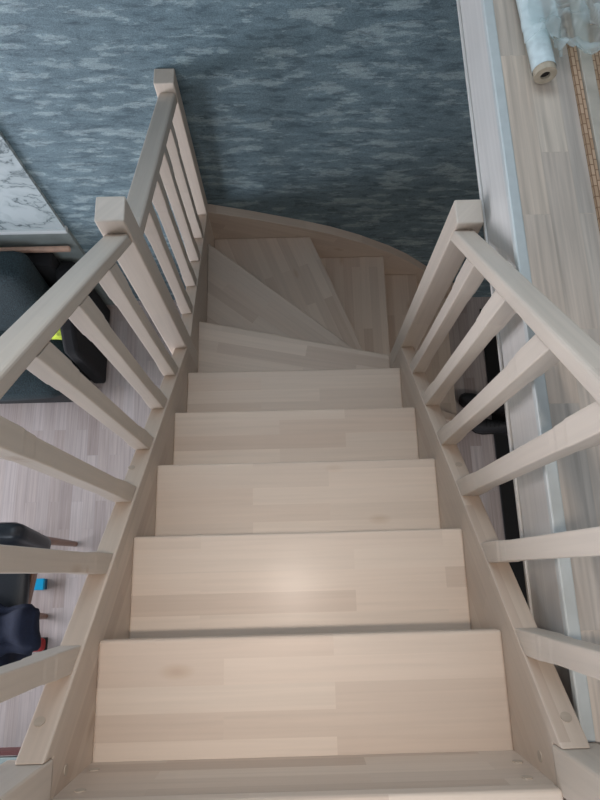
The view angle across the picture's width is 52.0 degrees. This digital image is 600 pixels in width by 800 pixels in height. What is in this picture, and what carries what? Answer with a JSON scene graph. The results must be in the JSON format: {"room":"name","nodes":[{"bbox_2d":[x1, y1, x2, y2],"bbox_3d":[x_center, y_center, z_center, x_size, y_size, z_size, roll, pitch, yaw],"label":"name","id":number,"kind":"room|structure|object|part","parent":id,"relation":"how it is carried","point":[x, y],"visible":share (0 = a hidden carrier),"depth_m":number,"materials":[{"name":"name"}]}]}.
{"room":"home staircase","nodes":[
{"label":"home staircase","id":0,"kind":"room"},
{"bbox_2d":[0,0,490,300],"bbox_3d":[-0.243,-1.307,1.437,7.800,5.220,0.040,-1,74,0],"label":"wall","id":1,"kind":"structure","parent":0,"point":[353,116],"depth_m":2.22,"materials":[{"name":"paint"}]},
{"bbox_2d":[0,131,114,304],"bbox_3d":[-2.032,-0.835,2.828,1.825,1.960,0.030,-1,74,0],"label":"table","id":2,"kind":"object","parent":1,"relation":"attached to","point":[27,218],"visible":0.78,"depth_m":2.85,"materials":[{"name":"white stone"}]},
{"bbox_3d":[-2.033,-0.687,3.370,1.825,0.835,0.024,-1,74,0],"label":"board","id":3,"kind":"part","parent":2,"relation":"part of","materials":[{"name":"grey paint"}]},
{"bbox_2d":[106,300,177,306],"bbox_3d":[-2.272,-0.566,3.801,3.550,0.060,0.014,-1,74,0],"label":"baseboard","id":4,"kind":"structure","parent":1,"relation":"attached to","point":[139,302],"depth_m":3.81,"materials":[{"name":"laminate"}]},
{"bbox_2d":[456,0,573,708],"bbox_3d":[0.436,-0.357,1.305,0.016,0.186,1.895,-1,74,0],"label":"trim","id":5,"kind":"structure","parent":1,"relation":"attached to","point":[544,590],"depth_m":1.27,"materials":[{"name":"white wood"}]},
{"bbox_2d":[481,0,595,741],"bbox_3d":[0.420,-0.384,1.206,0.022,0.016,1.895,-1,74,0],"label":"trim","id":6,"kind":"structure","parent":1,"relation":"attached to","point":[579,684],"depth_m":1.10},
{"bbox_2d":[0,297,504,755],"bbox_3d":[-0.180,1.974,3.180,7.600,0.100,5.345,-1,74,0],"label":"floor","id":7,"kind":"structure","parent":0,"point":[50,506],"depth_m":3.56,"materials":[{"name":"laminate"}]},
{"bbox_2d":[0,747,20,764],"bbox_3d":[-1.667,1.840,2.978,0.830,0.355,0.326,-1,74,0],"label":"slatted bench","id":8,"kind":"object","parent":7,"relation":"on","point":[4,751],"visible":0.02,"depth_m":2.85,"materials":[{"name":"paint"}]},
{"bbox_3d":[-1.670,1.653,2.879,0.830,0.065,0.020,-1,74,0],"label":"edge rail","id":9,"kind":"part","parent":8,"relation":"part of","materials":[{"name":"red wood"}]},
{"bbox_2d":[0,522,77,618],"bbox_3d":[-1.441,0.886,2.996,0.488,0.840,0.512,-1,74,0],"label":"armchair","id":10,"kind":"object","parent":7,"relation":"on","point":[15,589],"visible":0.54,"depth_m":2.95,"materials":[{"name":"black leather"}]},
{"bbox_3d":[-1.496,0.931,2.993,0.350,0.090,0.375,-1,74,0],"label":"seat","id":11,"kind":"part","parent":10,"relation":"part of","materials":[{"name":"black leather"}]},
{"bbox_2d":[0,602,40,666],"bbox_3d":[-1.417,1.145,2.979,0.446,0.452,0.382,-1,74,0],"label":"garment","id":12,"kind":"object","parent":10,"relation":"on","point":[20,636],"visible":0.84,"depth_m":2.81,"materials":[{"name":"blue fabric"}]},
{"bbox_3d":[-1.419,0.646,2.836,0.435,0.403,0.137,-1,74,0],"label":"backrest","id":13,"kind":"part","parent":10,"relation":"part of","materials":[{"name":"black leather"}]},
{"bbox_3d":[-1.487,0.941,3.032,0.394,0.045,0.400,-1,74,0],"label":"seat frame","id":14,"kind":"part","parent":10,"relation":"part of","materials":[{"name":"brown wood"}]},
{"bbox_3d":[-1.369,1.117,3.182,0.043,0.353,0.070,31,77,8],"label":"leg","id":15,"kind":"part","parent":10,"relation":"part of","materials":[{"name":"brown wood"}]},
{"bbox_3d":[-1.249,0.738,3.190,0.051,0.541,0.042,-1,74,0],"label":"leg","id":16,"kind":"part","parent":10,"relation":"part of","materials":[{"name":"brown wood"}]},
{"bbox_2d":[33,637,47,651],"bbox_3d":[-1.427,1.305,3.281,0.140,0.060,0.070,-1,74,0],"label":"slipper","id":17,"kind":"object","parent":7,"relation":"on","point":[44,640],"visible":0.27,"depth_m":3.27,"materials":[{"name":"red fabric"}]},
{"bbox_2d":[34,578,47,589],"bbox_3d":[-1.424,1.008,3.366,0.066,0.055,0.061,-1,74,0],"label":"toy box","id":18,"kind":"object","parent":7,"relation":"on","point":[41,584],"visible":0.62,"depth_m":3.34,"materials":[{"name":"blue plastic"}]},
{"bbox_2d":[0,246,109,403],"bbox_3d":[-1.937,-0.337,3.294,1.600,0.915,0.664,-1,74,0],"label":"chair","id":19,"kind":"object","parent":7,"relation":"on","point":[26,273],"visible":0.47,"depth_m":3.17,"materials":[{"name":"black fabric"}]},
{"bbox_2d":[0,251,49,330],"bbox_3d":[-1.653,-0.541,3.175,0.694,0.576,0.240,-1,74,0],"label":"cushion","id":20,"kind":"object","parent":19,"relation":"on","point":[24,279],"depth_m":3.03,"materials":[{"name":"teal fabric"}]},
{"bbox_2d":[0,330,70,400],"bbox_3d":[-1.632,-0.237,3.373,0.744,0.169,0.499,-1,74,0],"label":"seat cushion","id":21,"kind":"object","parent":19,"relation":"on","point":[28,386],"depth_m":3.27,"materials":[{"name":"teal fabric"}]},
{"bbox_3d":[-1.944,-0.734,3.059,1.600,0.030,0.025,-1,74,0],"label":"rail","id":22,"kind":"part","parent":19,"relation":"part of","materials":[{"name":"brown wood"}]},
{"bbox_3d":[-1.988,-0.278,3.565,1.500,0.240,0.580,-1,74,0],"label":"frame","id":23,"kind":"part","parent":19,"relation":"part of","materials":[{"name":"black fabric"}]},
{"bbox_2d":[52,329,61,339],"bbox_3d":[-1.284,-0.386,3.281,0.126,0.093,0.136,-1,74,0],"label":"toy","id":24,"kind":"object","parent":19,"relation":"on","point":[57,336],"visible":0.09,"depth_m":3.24,"materials":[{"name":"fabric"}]},
{"bbox_3d":[-1.199,-0.416,3.406,0.080,0.685,0.479,-1,74,0],"label":"arm","id":25,"kind":"part","parent":19,"relation":"part of","materials":[{"name":"black fabric"}]},
{"bbox_2d":[0,68,599,799],"bbox_3d":[0.260,-0.088,1.918,1.445,3.440,2.076,-1,74,0],"label":"staircase","id":26,"kind":"structure","parent":7,"relation":"on","point":[300,583],"depth_m":1.35,"materials":[{"name":"beige wood"}]},
{"bbox_3d":[-0.403,0.445,0.465,0.070,0.930,0.066,-1,74,0],"label":"newel post","id":27,"kind":"part","parent":26,"relation":"part of","materials":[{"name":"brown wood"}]},
{"bbox_3d":[-0.415,-0.027,0.817,0.056,1.086,1.032,-1,74,0],"label":"handrail","id":28,"kind":"part","parent":26,"relation":"part of","materials":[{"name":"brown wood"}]},
{"bbox_3d":[-0.432,-0.260,2.018,0.068,1.297,0.065,-1,74,0],"label":"newel post","id":29,"kind":"part","parent":26,"relation":"part of","materials":[{"name":"brown wood"}]},
{"bbox_3d":[-0.439,-0.726,1.826,0.056,0.398,0.732,-1,74,0],"label":"handrail","id":30,"kind":"part","parent":26,"relation":"part of","materials":[{"name":"brown wood"}]},
{"bbox_3d":[-0.453,-0.930,2.569,0.068,1.095,0.062,-1,74,0],"label":"newel post","id":31,"kind":"part","parent":26,"relation":"part of","materials":[{"name":"brown wood"}]},
{"bbox_3d":[0.382,-0.167,2.331,0.062,1.947,0.062,-1,74,0],"label":"newel post","id":32,"kind":"part","parent":26,"relation":"part of","materials":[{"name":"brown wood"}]},
{"bbox_3d":[0.391,-0.038,0.808,0.049,1.060,1.006,-1,74,0],"label":"handrail","id":33,"kind":"part","parent":26,"relation":"part of","materials":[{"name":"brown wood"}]},
{"bbox_3d":[0.416,0.425,0.472,0.070,0.930,0.066,-1,74,0],"label":"newel post","id":34,"kind":"part","parent":26,"relation":"part of","materials":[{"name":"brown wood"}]},
{"bbox_2d":[480,309,527,604],"bbox_3d":[1.712,0.388,3.568,1.135,0.012,2.010,-1,74,0],"label":"floor mat","id":35,"kind":"object","parent":7,"relation":"on","point":[507,493],"visible":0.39,"depth_m":3.52,"materials":[{"name":"black rubber"}]},
{"bbox_2d":[459,393,504,414],"bbox_3d":[1.081,0.012,3.613,0.277,0.101,0.100,13,75,3],"label":"shoe","id":36,"kind":"object","parent":35,"relation":"on","point":[465,398],"visible":0.46,"depth_m":3.62,"materials":[{"name":"leather"}]},
{"bbox_2d":[472,419,507,435],"bbox_3d":[1.140,0.150,3.574,0.277,0.101,0.100,6,74,2],"label":"shoe","id":37,"kind":"object","parent":35,"relation":"on","point":[487,426],"visible":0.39,"depth_m":3.56,"materials":[{"name":"leather"}]},
{"bbox_2d":[493,0,599,799],"bbox_3d":[1.564,1.275,0.840,4.120,0.190,5.345,-1,74,0],"label":"floor","id":38,"kind":"structure","parent":0,"point":[562,234],"depth_m":1.19,"materials":[{"name":"brown wood"}]},
{"bbox_2d":[516,0,599,83],"bbox_3d":[0.646,-0.933,1.310,0.399,0.082,0.553,-1,74,0],"label":"roll","id":39,"kind":"object","parent":38,"relation":"on","point":[538,44],"visible":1,"depth_m":1.26,"materials":[{"name":"paper"}]},
{"bbox_2d":[559,0,599,232],"bbox_3d":[0.576,-0.643,1.271,0.016,0.006,1.280,-1,74,0],"label":"strip","id":40,"kind":"object","parent":38,"relation":"on","point":[564,7],"visible":1,"depth_m":1.26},
{"bbox_2d":[568,0,599,176],"bbox_3d":[0.599,-0.644,1.268,0.026,0.012,1.280,-1,74,0],"label":"batten","id":41,"kind":"object","parent":38,"relation":"on","point":[591,92],"visible":1,"depth_m":1.27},
{"bbox_2d":[581,0,599,96],"bbox_3d":[0.628,-0.644,1.272,0.030,0.006,1.280,-1,74,0],"label":"strip","id":42,"kind":"object","parent":38,"relation":"on","point":[591,18],"visible":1,"depth_m":1.30,"materials":[{"name":"white"}]}
]}

